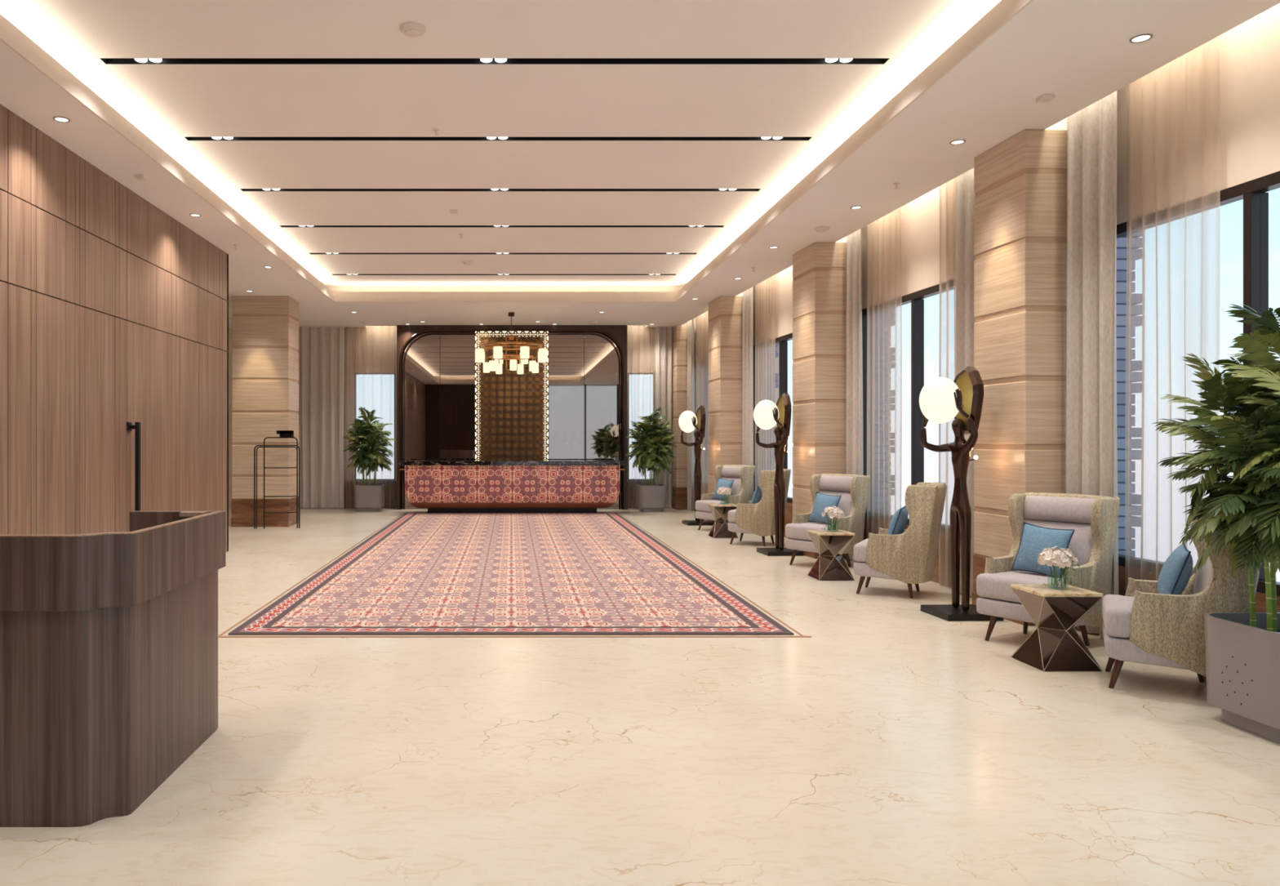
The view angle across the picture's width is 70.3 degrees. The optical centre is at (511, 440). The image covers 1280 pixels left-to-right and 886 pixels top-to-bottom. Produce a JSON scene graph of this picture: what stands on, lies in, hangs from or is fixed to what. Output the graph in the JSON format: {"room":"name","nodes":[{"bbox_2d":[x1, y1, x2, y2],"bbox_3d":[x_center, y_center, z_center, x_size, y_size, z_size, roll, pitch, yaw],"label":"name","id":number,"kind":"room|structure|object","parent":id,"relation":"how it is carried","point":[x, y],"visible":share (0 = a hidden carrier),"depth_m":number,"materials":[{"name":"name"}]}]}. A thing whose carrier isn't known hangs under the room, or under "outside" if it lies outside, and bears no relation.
{"room":"hotel lobby","nodes":[
{"label":"hotel lobby","id":0,"kind":"room"},
{"bbox_2d":[0,103,228,551],"bbox_3d":[-3.975,-0.520,5.750,0.250,4.040,12.900,0,0,0],"label":"wall","id":1,"kind":"structure","parent":0,"point":[83,255],"depth_m":7.88,"materials":[{"name":"brown wood"}]},
{"bbox_2d":[126,320,228,551],"bbox_3d":[-3.810,0.147,10.580,0.140,2.705,3.230,0,0,0],"label":"door","id":2,"kind":"structure","parent":1,"relation":"in","point":[176,424],"depth_m":10.29,"materials":[{"name":"brown wood"}]},
{"bbox_2d":[228,322,778,507],"bbox_3d":[-0.650,-0.700,20.150,13.300,4.400,0.260,0,0,0],"label":"wall","id":3,"kind":"structure","parent":0,"point":[372,355],"depth_m":20.08,"materials":[{"name":"paint"}]},
{"bbox_2d":[355,373,395,479],"bbox_3d":[-3.060,-0.323,20.140,0.920,2.414,0.080,0,0,0],"label":"window","id":4,"kind":"structure","parent":3,"relation":"in","point":[356,374],"depth_m":20.10,"materials":[{"name":"glass"}]},
{"bbox_2d":[627,373,654,479],"bbox_3d":[2.915,-0.323,20.140,0.610,2.414,0.080,0,0,0],"label":"window","id":5,"kind":"structure","parent":3,"relation":"in","point":[628,374],"depth_m":20.10,"materials":[{"name":"metal"}]},
{"bbox_2d":[0,507,1279,885],"bbox_3d":[-0.550,1.560,9.690,13.500,0.120,21.580,0,0,0],"label":"floor","id":6,"kind":"structure","parent":0,"point":[895,743],"depth_m":4.10,"materials":[{"name":"beige stone"}]},
{"bbox_2d":[0,510,226,826],"bbox_3d":[-2.197,0.931,4.069,1.406,1.138,1.245,0,0,0],"label":"desk","id":7,"kind":"object","parent":6,"relation":"on","point":[108,641],"visible":1,"depth_m":3.54,"materials":[{"name":"brown wood"}]},
{"bbox_2d":[179,511,208,516],"bbox_3d":[-1.620,0.372,4.580,0.120,0.020,0.090,0,0,0],"label":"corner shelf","id":8,"kind":"object","parent":7,"relation":"attached to","point":[184,513],"depth_m":4.54,"materials":[{"name":"brown wood"}]},
{"bbox_2d":[231,295,298,526],"bbox_3d":[-4.396,-0.520,16.040,1.012,4.040,0.764,0,0,0],"label":"column","id":9,"kind":"structure","parent":6,"relation":"on","point":[265,328],"depth_m":15.67,"materials":[{"name":"wood"}]},
{"bbox_2d":[253,430,300,528],"bbox_3d":[-4.027,0.659,15.410,0.765,1.681,0.260,0,0,0],"label":"shelf","id":10,"kind":"object","parent":6,"relation":"on","point":[283,433],"visible":1,"depth_m":15.35,"materials":[{"name":"black metal"}]},
{"bbox_2d":[342,406,395,511],"bbox_3d":[-3.030,0.383,19.232,1.065,2.234,1.134,0,0,6],"label":"potted palm","id":11,"kind":"object","parent":6,"relation":"on","point":[369,497],"visible":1,"depth_m":19.00,"materials":[{"name":"green plant"}]},
{"bbox_2d":[354,484,384,511],"bbox_3d":[-3.040,1.220,19.240,0.587,0.560,0.587,0,0,0],"label":"planter","id":12,"kind":"object","parent":11,"relation":"attached to","point":[368,497],"depth_m":18.96,"materials":[{"name":"grey paint"}]},
{"bbox_2d":[228,512,793,635],"bbox_3d":[-0.003,1.494,12.765,4.375,0.011,11.670,0,0,0],"label":"rug","id":13,"kind":"object","parent":6,"relation":"on","point":[420,573],"visible":1,"depth_m":9.16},
{"bbox_2d":[217,512,811,637],"bbox_3d":[-0.003,1.498,12.723,4.595,0.004,11.755,0,0,0],"label":"trim","id":14,"kind":"structure","parent":13,"relation":"attached to","point":[220,635],"depth_m":6.86,"materials":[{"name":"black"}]},
{"bbox_2d":[396,324,627,509],"bbox_3d":[0.015,-0.519,19.809,5.050,4.038,0.422,0,0,0],"label":"portal","id":15,"kind":"object","parent":6,"relation":"on","point":[588,365],"visible":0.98,"depth_m":19.73,"materials":[{"name":"brown wood"}]},
{"bbox_2d":[474,331,549,459],"bbox_3d":[0.010,-0.958,19.672,1.644,2.940,0.113,0,0,0],"label":"lattice screen","id":16,"kind":"object","parent":15,"relation":"attached to","point":[512,409],"visible":0.81,"depth_m":19.63,"materials":[{"name":"gold metal"}]},
{"bbox_2d":[399,459,625,512],"bbox_3d":[0.020,0.953,18.700,4.660,1.095,0.900,0,0,0],"label":"reception desk","id":17,"kind":"object","parent":6,"relation":"on","point":[438,486],"visible":1,"depth_m":18.30,"materials":[{"name":"tile"}]},
{"bbox_2d":[399,459,625,465],"bbox_3d":[0.020,0.450,18.700,4.620,0.090,0.900,0,0,0],"label":"countertop","id":18,"kind":"structure","parent":17,"relation":"on","point":[406,462],"depth_m":18.25,"materials":[{"name":"black stone"}]},
{"bbox_2d":[625,406,677,511],"bbox_3d":[2.998,0.383,19.190,1.134,2.234,1.065,0,0,6],"label":"potted palm","id":19,"kind":"object","parent":6,"relation":"on","point":[651,445],"visible":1,"depth_m":18.95,"materials":[{"name":"green plant"}]},
{"bbox_2d":[635,484,666,511],"bbox_3d":[2.990,1.220,19.180,0.587,0.560,0.587,0,0,0],"label":"planter","id":20,"kind":"object","parent":19,"relation":"attached to","point":[650,497],"depth_m":18.90,"materials":[{"name":"grey paint"}]},
{"bbox_2d":[671,324,687,509],"bbox_3d":[3.785,-0.520,19.828,0.397,4.040,0.484,0,0,-3],"label":"column","id":21,"kind":"structure","parent":6,"relation":"on","point":[679,501],"depth_m":19.60,"materials":[{"name":"beige wood"}]},
{"bbox_2d":[678,404,714,525],"bbox_3d":[3.308,0.427,16.147,0.585,2.145,0.460,0,0,-3],"label":"lamp","id":22,"kind":"object","parent":6,"relation":"on","point":[688,421],"visible":0.85,"depth_m":16.06,"materials":[{"name":"black metal"}]},
{"bbox_2d":[695,404,705,437],"bbox_3d":[3.419,-0.352,16.153,0.112,0.585,0.410,0,0,-3],"label":"hood","id":23,"kind":"object","parent":22,"relation":"attached to","point":[700,413],"depth_m":16.04,"materials":[{"name":"brown metal"}]},
{"bbox_2d":[707,503,738,537],"bbox_3d":[3.320,1.245,14.050,0.388,0.506,0.388,0,0,0],"label":"side table","id":24,"kind":"object","parent":6,"relation":"on","point":[719,529],"visible":0.81,"depth_m":13.90,"materials":[{"name":"metal"}]},
{"bbox_2d":[716,485,732,503],"bbox_3d":[3.358,0.850,14.062,0.268,0.283,0.244,0,0,-34],"label":"flower vase","id":25,"kind":"object","parent":24,"relation":"on","point":[726,491],"visible":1,"depth_m":14.03,"materials":[{"name":"white plant"}]},
{"bbox_2d":[695,464,755,529],"bbox_3d":[3.598,0.953,15.091,0.798,1.102,0.683,0,0,-29],"label":"armchair","id":26,"kind":"object","parent":6,"relation":"on","point":[742,475],"visible":0.65,"depth_m":14.97,"materials":[{"name":"grey fabric"}]},
{"bbox_2d":[695,500,724,511],"bbox_3d":[3.314,1.091,14.931,0.145,0.178,0.630,0,0,-29],"label":"seat cushion","id":27,"kind":"object","parent":26,"relation":"on","point":[700,505],"depth_m":14.97,"materials":[{"name":"grey fabric"}]},
{"bbox_2d":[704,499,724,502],"bbox_3d":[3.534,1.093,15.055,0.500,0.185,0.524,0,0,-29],"label":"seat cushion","id":28,"kind":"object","parent":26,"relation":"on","point":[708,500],"depth_m":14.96,"materials":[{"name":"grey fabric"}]},
{"bbox_2d":[712,477,733,500],"bbox_3d":[3.563,0.818,15.083,0.181,0.393,0.393,0,0,-21],"label":"cushion","id":29,"kind":"object","parent":26,"relation":"on","point":[721,482],"visible":0.69,"depth_m":15.06,"materials":[{"name":"blue fabric"}]},
{"bbox_2d":[721,476,741,495],"bbox_3d":[3.764,0.838,15.184,0.238,0.445,0.544,0,0,-29],"label":"cushion","id":30,"kind":"object","parent":26,"relation":"on","point":[736,486],"depth_m":15.02,"materials":[{"name":"grey fabric"}]},
{"bbox_2d":[721,466,742,477],"bbox_3d":[3.801,0.519,15.205,0.188,0.182,0.544,0,0,-29],"label":"cushion","id":31,"kind":"object","parent":26,"relation":"on","point":[726,471],"depth_m":15.18,"materials":[{"name":"grey fabric"}]},
{"bbox_2d":[708,296,742,522],"bbox_3d":[3.898,-0.520,16.094,0.547,4.040,0.814,0,0,-3],"label":"column","id":32,"kind":"structure","parent":6,"relation":"on","point":[725,313],"depth_m":15.70,"materials":[{"name":"wood"}]},
{"bbox_2d":[727,468,791,546],"bbox_3d":[3.626,0.953,13.035,0.798,1.102,0.683,0,0,31],"label":"armchair","id":33,"kind":"object","parent":6,"relation":"on","point":[757,518],"visible":0.66,"depth_m":12.74,"materials":[{"name":"grey fabric"}]},
{"bbox_2d":[727,508,736,522],"bbox_3d":[3.347,1.091,13.206,0.145,0.178,0.630,0,0,31],"label":"seat cushion","id":34,"kind":"object","parent":33,"relation":"on","point":[731,514],"depth_m":12.94,"materials":[{"name":"grey fabric"}]},
{"bbox_2d":[751,485,761,503],"bbox_3d":[3.602,0.818,13.062,0.176,0.393,0.418,0,0,27],"label":"cushion","id":35,"kind":"object","parent":33,"relation":"on","point":[757,496],"visible":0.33,"depth_m":12.92,"materials":[{"name":"blue fabric"}]},
{"bbox_2d":[753,392,803,555],"bbox_3d":[3.518,0.427,11.927,0.585,2.145,0.460,0,0,-3],"label":"lamp","id":36,"kind":"object","parent":6,"relation":"on","point":[766,414],"visible":1,"depth_m":11.84,"materials":[{"name":"black metal"}]},
{"bbox_2d":[776,392,791,436],"bbox_3d":[3.629,-0.352,11.933,0.112,0.585,0.410,0,0,-3],"label":"hood","id":37,"kind":"object","parent":36,"relation":"attached to","point":[784,402],"depth_m":11.82,"materials":[{"name":"brown metal"}]},
{"bbox_2d":[791,241,846,558],"bbox_3d":[4.113,-0.520,11.839,0.547,4.040,0.814,0,0,-3],"label":"column","id":38,"kind":"structure","parent":6,"relation":"on","point":[819,268],"depth_m":11.45,"materials":[{"name":"wood"}]},
{"bbox_2d":[785,473,870,566],"bbox_3d":[3.818,0.953,10.831,0.798,1.102,0.683,0,0,-29],"label":"armchair","id":39,"kind":"object","parent":6,"relation":"on","point":[853,489],"visible":0.6,"depth_m":10.69,"materials":[{"name":"grey fabric"}]},
{"bbox_2d":[785,523,831,541],"bbox_3d":[3.534,1.091,10.671,0.145,0.178,0.630,0,0,-29],"label":"seat cushion","id":40,"kind":"object","parent":39,"relation":"on","point":[793,531],"depth_m":10.71,"materials":[{"name":"grey fabric"}]},
{"bbox_2d":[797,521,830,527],"bbox_3d":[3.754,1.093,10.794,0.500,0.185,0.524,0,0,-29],"label":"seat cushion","id":41,"kind":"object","parent":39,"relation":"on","point":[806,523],"depth_m":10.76,"materials":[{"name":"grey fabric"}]},
{"bbox_2d":[808,491,841,524],"bbox_3d":[3.784,0.818,10.823,0.181,0.393,0.393,0,0,-21],"label":"cushion","id":42,"kind":"object","parent":39,"relation":"on","point":[821,501],"visible":0.78,"depth_m":10.79,"materials":[{"name":"blue fabric"}]},
{"bbox_2d":[819,490,852,517],"bbox_3d":[3.984,0.838,10.925,0.238,0.445,0.544,0,0,-29],"label":"cushion","id":43,"kind":"object","parent":39,"relation":"on","point":[845,504],"depth_m":10.75,"materials":[{"name":"grey fabric"}]},
{"bbox_2d":[819,475,853,491],"bbox_3d":[4.021,0.519,10.945,0.188,0.182,0.544,0,0,-29],"label":"cushion","id":44,"kind":"object","parent":39,"relation":"on","point":[827,482],"depth_m":10.92,"materials":[{"name":"grey fabric"}]},
{"bbox_2d":[807,529,854,580],"bbox_3d":[3.500,1.245,9.820,0.388,0.506,0.388,0,0,0],"label":"side table","id":45,"kind":"object","parent":6,"relation":"on","point":[830,544],"visible":1,"depth_m":9.68,"materials":[{"name":"metal"}]},
{"bbox_2d":[821,505,844,530],"bbox_3d":[3.528,0.850,9.851,0.268,0.283,0.244,0,0,0],"label":"flower vase","id":46,"kind":"object","parent":45,"relation":"on","point":[831,512],"visible":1,"depth_m":9.79,"materials":[{"name":"white plant"}]},
{"bbox_2d":[853,481,946,598],"bbox_3d":[3.836,0.953,8.805,0.798,1.102,0.683,0,0,31],"label":"armchair","id":47,"kind":"object","parent":6,"relation":"on","point":[908,557],"visible":1,"depth_m":8.49,"materials":[{"name":"grey fabric"}]},
{"bbox_2d":[853,537,868,561],"bbox_3d":[3.557,1.091,8.976,0.145,0.178,0.630,0,0,31],"label":"seat cushion","id":48,"kind":"object","parent":47,"relation":"on","point":[860,548],"depth_m":8.71,"materials":[{"name":"grey fabric"}]},
{"bbox_2d":[888,505,908,534],"bbox_3d":[3.812,0.818,8.832,0.176,0.393,0.418,0,0,27],"label":"cushion","id":49,"kind":"object","parent":47,"relation":"on","point":[898,522],"visible":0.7,"depth_m":8.70,"materials":[{"name":"blue fabric"}]},
{"bbox_2d":[919,365,1003,621],"bbox_3d":[3.808,0.427,7.697,0.585,2.145,0.460,0,0,-3],"label":"lamp","id":50,"kind":"object","parent":6,"relation":"on","point":[941,399],"visible":1,"depth_m":7.62,"materials":[{"name":"black metal"}]},
{"bbox_2d":[953,365,983,434],"bbox_3d":[3.919,-0.352,7.703,0.112,0.585,0.410,0,0,-3],"label":"hood","id":51,"kind":"object","parent":50,"relation":"attached to","point":[969,380],"depth_m":7.60,"materials":[{"name":"brown metal"}]},
{"bbox_2d":[972,128,1066,625],"bbox_3d":[4.374,-0.520,7.672,0.447,4.040,0.764,0,0,-3],"label":"column","id":52,"kind":"structure","parent":6,"relation":"on","point":[1020,182],"depth_m":7.38,"materials":[{"name":"wood"}]},
{"bbox_2d":[976,492,1119,645],"bbox_3d":[4.008,0.953,6.716,0.798,1.102,0.683,0,0,-29],"label":"armchair","id":53,"kind":"object","parent":6,"relation":"on","point":[1094,518],"visible":0.76,"depth_m":6.62,"materials":[{"name":"grey fabric"}]},
{"bbox_2d":[976,573,1060,603],"bbox_3d":[3.724,1.091,6.556,0.145,0.178,0.630,0,0,-29],"label":"seat cushion","id":54,"kind":"object","parent":53,"relation":"on","point":[993,588],"depth_m":6.63,"materials":[{"name":"grey fabric"}]},
{"bbox_2d":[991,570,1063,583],"bbox_3d":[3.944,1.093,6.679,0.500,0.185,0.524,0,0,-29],"label":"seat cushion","id":55,"kind":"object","parent":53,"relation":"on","point":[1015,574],"depth_m":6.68,"materials":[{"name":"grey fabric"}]},
{"bbox_2d":[1010,521,1075,577],"bbox_3d":[3.974,0.818,6.708,0.181,0.393,0.393,0,0,-21],"label":"cushion","id":56,"kind":"object","parent":53,"relation":"on","point":[1034,538],"visible":0.77,"depth_m":6.69,"materials":[{"name":"blue fabric"}]},
{"bbox_2d":[1020,519,1092,574],"bbox_3d":[4.174,0.838,6.809,0.238,0.445,0.544,0,0,-29],"label":"cushion","id":57,"kind":"object","parent":53,"relation":"on","point":[1081,542],"depth_m":6.63,"materials":[{"name":"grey fabric"}]},
{"bbox_2d":[1023,495,1096,523],"bbox_3d":[4.211,0.519,6.830,0.188,0.182,0.544,0,0,-29],"label":"cushion","id":58,"kind":"object","parent":53,"relation":"on","point":[1037,508],"depth_m":6.80,"materials":[{"name":"grey fabric"}]},
{"bbox_2d":[1010,583,1102,671],"bbox_3d":[3.655,1.245,6.020,0.388,0.506,0.388,0,0,0],"label":"side table","id":59,"kind":"object","parent":6,"relation":"on","point":[1055,644],"visible":0.99,"depth_m":5.89,"materials":[{"name":"metal"}]},
{"bbox_2d":[1037,546,1082,586],"bbox_3d":[3.687,0.850,6.029,0.268,0.283,0.244,0,0,0],"label":"flower vase","id":60,"kind":"object","parent":59,"relation":"on","point":[1061,557],"visible":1,"depth_m":6.01,"materials":[{"name":"clear glass"}]},
{"bbox_2d":[1102,517,1261,688],"bbox_3d":[4.076,0.953,5.445,0.798,1.102,0.683,0,0,31],"label":"armchair","id":61,"kind":"object","parent":6,"relation":"on","point":[1144,625],"visible":0.52,"depth_m":5.23,"materials":[{"name":"grey fabric"}]},
{"bbox_2d":[1102,594,1131,637],"bbox_3d":[3.797,1.091,5.616,0.145,0.178,0.630,0,0,31],"label":"seat cushion","id":62,"kind":"object","parent":61,"relation":"on","point":[1116,609],"depth_m":5.38,"materials":[{"name":"grey fabric"}]},
{"bbox_2d":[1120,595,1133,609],"bbox_3d":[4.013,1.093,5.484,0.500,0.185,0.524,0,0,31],"label":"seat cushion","id":63,"kind":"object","parent":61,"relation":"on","point":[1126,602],"depth_m":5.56,"materials":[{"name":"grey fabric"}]},
{"bbox_2d":[1157,542,1192,594],"bbox_3d":[4.052,0.818,5.472,0.176,0.393,0.418,0,0,27],"label":"cushion","id":64,"kind":"object","parent":61,"relation":"on","point":[1175,572],"visible":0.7,"depth_m":5.35,"materials":[{"name":"blue fabric"}]},
{"bbox_2d":[1193,556,1212,594],"bbox_3d":[4.239,0.838,5.346,0.238,0.445,0.544,0,0,31],"label":"cushion","id":65,"kind":"object","parent":61,"relation":"on","point":[1202,578],"depth_m":5.31,"materials":[{"name":"grey fabric"}]},
{"bbox_2d":[1151,303,1279,743],"bbox_3d":[4.027,0.383,4.610,1.134,2.234,1.065,0,0,6],"label":"potted palm","id":66,"kind":"object","parent":6,"relation":"on","point":[1242,649],"visible":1,"depth_m":4.61,"materials":[{"name":"plant"}]},
{"bbox_2d":[1204,612,1279,728],"bbox_3d":[4.035,1.175,4.620,0.587,0.470,0.587,0,0,0],"label":"planter","id":67,"kind":"object","parent":66,"relation":"attached to","point":[1242,649],"depth_m":4.61,"materials":[{"name":"grey paint"}]},
{"bbox_2d":[0,0,1279,327],"bbox_3d":[-0.450,-2.850,9.690,14.100,0.700,21.780,0,0,0],"label":"ceiling","id":68,"kind":"structure","parent":0,"point":[975,72],"depth_m":7.75,"materials":[{"name":"paint"}]},
{"bbox_2d":[53,116,70,122],"bbox_3d":[-3.550,-2.537,7.073,0.124,0.006,0.124,0,0,0],"label":"recessed light","id":69,"kind":"object","parent":68,"relation":"in","point":[61,119],"visible":1,"depth_m":7.08,"materials":[{"name":"grey"}]},
{"bbox_2d":[133,174,146,180],"bbox_3d":[-3.550,-2.522,8.583,0.090,0.036,0.090,0,0,0],"label":"sensor","id":70,"kind":"object","parent":68,"relation":"attached to","point":[140,177],"visible":1,"depth_m":8.55,"materials":[{"name":"white plastic"}]},
{"bbox_2d":[298,326,344,507],"bbox_3d":[-4.235,-0.671,19.911,1.050,4.318,0.110,0,0,0],"label":"curtain","id":71,"kind":"object","parent":68,"relation":"hanging from","point":[321,348],"visible":0.88,"depth_m":19.91,"materials":[{"name":"fabric"}]},
{"bbox_2d":[344,325,391,507],"bbox_3d":[-3.180,-0.671,19.960,1.220,4.318,0.068,0,0,0],"label":"sheer curtain","id":72,"kind":"object","parent":68,"relation":"hanging from","point":[381,326],"visible":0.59,"depth_m":19.96,"materials":[{"name":"white fabric"}]},
{"bbox_2d":[399,21,426,37],"bbox_3d":[-0.687,-2.857,6.245,0.184,0.046,0.184,0,0,0],"label":"smoke detector","id":73,"kind":"object","parent":68,"relation":"attached to","point":[413,29],"visible":1,"depth_m":6.20,"materials":[{"name":"white plastic"}]},
{"bbox_2d":[99,57,889,64],"bbox_3d":[-0.125,-2.936,6.797,5.950,0.109,0.108,0,0,0],"label":"light","id":74,"kind":"object","parent":68,"relation":"attached to","point":[107,60],"visible":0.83,"depth_m":6.85,"materials":[{"name":"grey"}]},
{"bbox_2d":[185,137,811,140],"bbox_3d":[-0.125,-2.936,8.540,5.950,0.109,0.108,0,0,0],"label":"light","id":75,"kind":"object","parent":68,"relation":"attached to","point":[187,138],"visible":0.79,"depth_m":8.59,"materials":[{"name":"grey"}]},
{"bbox_2d":[240,188,760,191],"bbox_3d":[-0.125,-2.936,10.283,5.950,0.109,0.108,0,0,0],"label":"light","id":76,"kind":"object","parent":68,"relation":"attached to","point":[242,189],"visible":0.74,"depth_m":10.33,"materials":[{"name":"grey"}]},
{"bbox_2d":[280,225,724,226],"bbox_3d":[-0.125,-2.936,12.026,5.950,0.109,0.108,0,0,0],"label":"light","id":77,"kind":"object","parent":68,"relation":"attached to","point":[280,225],"visible":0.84,"depth_m":12.07,"materials":[{"name":"grey"}]},
{"bbox_2d":[309,253,697,253],"bbox_3d":[-0.125,-2.936,13.769,5.950,0.109,0.108,0,0,0],"label":"light","id":78,"kind":"object","parent":68,"relation":"attached to","point":[309,253],"visible":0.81,"depth_m":13.82,"materials":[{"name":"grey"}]},
{"bbox_2d":[332,274,675,275],"bbox_3d":[-0.125,-2.936,15.512,5.950,0.109,0.108,0,0,0],"label":"light","id":79,"kind":"object","parent":68,"relation":"attached to","point":[332,274],"visible":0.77,"depth_m":15.56,"materials":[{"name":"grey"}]},
{"bbox_2d":[475,311,547,373],"bbox_3d":[0.000,-1.950,17.720,1.414,1.179,1.414,0,0,0],"label":"chandelier","id":80,"kind":"object","parent":68,"relation":"hanging from","point":[495,365],"visible":1,"depth_m":17.42,"materials":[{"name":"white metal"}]},
{"bbox_2d":[631,325,656,507],"bbox_3d":[2.950,-0.671,19.960,0.720,4.318,0.067,0,0,0],"label":"sheer curtain","id":81,"kind":"object","parent":68,"relation":"hanging from","point":[631,326],"visible":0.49,"depth_m":19.95,"materials":[{"name":"white fabric"}]},
{"bbox_2d":[654,326,673,507],"bbox_3d":[3.460,-0.671,19.910,0.540,4.318,0.110,0,0,0],"label":"curtain","id":82,"kind":"object","parent":68,"relation":"hanging from","point":[664,341],"visible":0.47,"depth_m":19.91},
{"bbox_2d":[813,226,830,232],"bbox_3d":[3.700,-2.517,10.677,0.184,0.046,0.184,0,0,0],"label":"smoke detector","id":83,"kind":"object","parent":68,"relation":"attached to","point":[820,228],"visible":1,"depth_m":10.63,"materials":[{"name":"white plastic"}]},
{"bbox_2d":[949,139,965,144],"bbox_3d":[3.790,-2.537,7.609,0.124,0.006,0.124,0,0,0],"label":"recessed light","id":84,"kind":"object","parent":68,"relation":"in","point":[957,141],"visible":1,"depth_m":7.61,"materials":[{"name":"grey"}]},
{"bbox_2d":[1035,94,1054,102],"bbox_3d":[3.940,-2.522,6.610,0.090,0.036,0.090,0,0,0],"label":"sensor","id":85,"kind":"object","parent":68,"relation":"attached to","point":[1044,98],"visible":1,"depth_m":6.59,"materials":[{"name":"white plastic"}]},
{"bbox_2d":[1128,33,1153,43],"bbox_3d":[3.970,-2.537,5.649,0.124,0.006,0.124,0,0,0],"label":"recessed light","id":86,"kind":"object","parent":68,"relation":"in","point":[1141,37],"visible":1,"depth_m":5.65,"materials":[{"name":"grey"}]},
{"bbox_2d":[703,365,707,482],"bbox_3d":[4.307,-0.350,19.674,0.300,3.700,0.500,0,0,-3],"label":"brick pier","id":87,"kind":"object","parent":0,"point":[707,366],"visible":0.09,"depth_m":19.42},
{"bbox_2d":[760,343,777,472],"bbox_3d":[4.499,-0.350,15.879,0.300,3.700,0.500,0,0,-3],"label":"brick pier","id":88,"kind":"object","parent":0,"point":[776,345],"visible":0.12,"depth_m":15.63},
{"bbox_2d":[870,307,894,514],"bbox_3d":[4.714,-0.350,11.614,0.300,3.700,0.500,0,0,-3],"label":"building","id":89,"kind":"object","parent":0,"point":[881,319],"visible":0.23,"depth_m":11.37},
{"bbox_2d":[693,3,1279,612],"bbox_3d":[4.438,-0.695,9.638,0.430,4.390,21.280,0,0,-3],"label":"wall","id":90,"kind":"structure","parent":0,"point":[1250,51],"depth_m":6.46,"materials":[{"name":"paint"}]},
{"bbox_2d":[687,318,694,510],"bbox_3d":[3.877,-0.676,19.357,0.109,4.328,0.470,0,0,-3],"label":"curtain","id":91,"kind":"object","parent":90,"relation":"hanging from","point":[691,354],"visible":0.81,"depth_m":19.26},
{"bbox_2d":[695,311,708,493],"bbox_3d":[3.981,-0.676,18.586,0.053,4.328,1.220,0,0,-3],"label":"sheer curtain","id":92,"kind":"object","parent":90,"relation":"hanging from","point":[703,315],"visible":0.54,"depth_m":18.55,"materials":[{"name":"white fabric"}]},
{"bbox_2d":[697,360,707,486],"bbox_3d":[4.126,-0.352,18.093,0.120,2.605,2.700,0,0,-3],"label":"window","id":93,"kind":"structure","parent":90,"relation":"in","point":[707,361],"depth_m":19.38,"materials":[{"name":"metal"}]},
{"bbox_2d":[742,286,753,500],"bbox_3d":[4.075,-0.676,15.437,0.109,4.328,0.520,0,0,-3],"label":"curtain","id":94,"kind":"object","parent":90,"relation":"hanging from","point":[748,295],"visible":0.66,"depth_m":15.37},
{"bbox_2d":[755,274,775,489],"bbox_3d":[4.174,-0.676,14.771,0.053,4.328,0.980,0,0,-3],"label":"sheer curtain","id":95,"kind":"object","parent":90,"relation":"hanging from","point":[766,292],"visible":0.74,"depth_m":14.76,"materials":[{"name":"white fabric"}]},
{"bbox_2d":[753,332,792,502],"bbox_3d":[4.330,-0.352,14.048,0.120,2.605,3.200,0,0,-3],"label":"window","id":96,"kind":"structure","parent":90,"relation":"in","point":[782,340],"depth_m":14.21,"materials":[{"name":"metal"}]},
{"bbox_2d":[845,228,862,560],"bbox_3d":[4.290,-0.676,11.197,0.110,4.328,0.490,0,0,-3],"label":"curtain","id":97,"kind":"object","parent":90,"relation":"hanging from","point":[854,392],"visible":0.69,"depth_m":11.13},
{"bbox_2d":[866,207,902,538],"bbox_3d":[4.387,-0.676,10.557,0.053,4.328,0.940,0,0,-3],"label":"sheer curtain","id":98,"kind":"object","parent":90,"relation":"hanging from","point":[889,272],"visible":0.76,"depth_m":10.46,"materials":[{"name":"white fabric"}]},
{"bbox_2d":[862,279,954,533],"bbox_3d":[4.545,-0.352,9.794,0.120,2.605,3.180,0,0,-3],"label":"window","id":99,"kind":"structure","parent":90,"relation":"in","point":[916,299],"depth_m":9.97,"materials":[{"name":"metal"}]},
{"bbox_2d":[938,177,955,586],"bbox_3d":[4.461,-0.676,9.099,0.054,4.328,0.520,0,0,-3],"label":"sheer curtain","id":100,"kind":"object","parent":90,"relation":"hanging from","point":[947,183],"visible":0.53,"depth_m":9.14,"materials":[{"name":"white fabric"}]},
{"bbox_2d":[955,168,974,595],"bbox_3d":[4.427,-0.676,8.496,0.109,4.328,0.860,0,0,-3],"label":"curtain","id":101,"kind":"object","parent":90,"relation":"hanging from","point":[965,194],"visible":0.26,"depth_m":8.64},
{"bbox_2d":[1066,90,1118,637],"bbox_3d":[4.504,-0.676,6.968,0.110,4.328,0.639,0,0,-3],"label":"curtain","id":102,"kind":"object","parent":90,"relation":"hanging from","point":[1091,446],"visible":0.7,"depth_m":6.94,"materials":[{"name":"fabric"}]},
{"bbox_2d":[1124,35,1220,591],"bbox_3d":[4.603,-0.676,6.282,0.054,4.328,0.860,0,0,-3],"label":"sheer curtain","id":103,"kind":"object","parent":90,"relation":"hanging from","point":[1204,129],"visible":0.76,"depth_m":6.29,"materials":[{"name":"white fabric"}]},
{"bbox_2d":[1116,170,1279,595],"bbox_3d":[4.758,-0.352,5.594,0.120,2.605,3.270,0,0,-3],"label":"window","id":104,"kind":"structure","parent":90,"relation":"in","point":[1255,200],"depth_m":5.70,"materials":[{"name":"metal"}]},
{"bbox_2d":[1115,231,1142,556],"bbox_3d":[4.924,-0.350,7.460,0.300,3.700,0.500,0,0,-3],"label":"building","id":105,"kind":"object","parent":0,"point":[1136,242],"visible":0.15,"depth_m":7.21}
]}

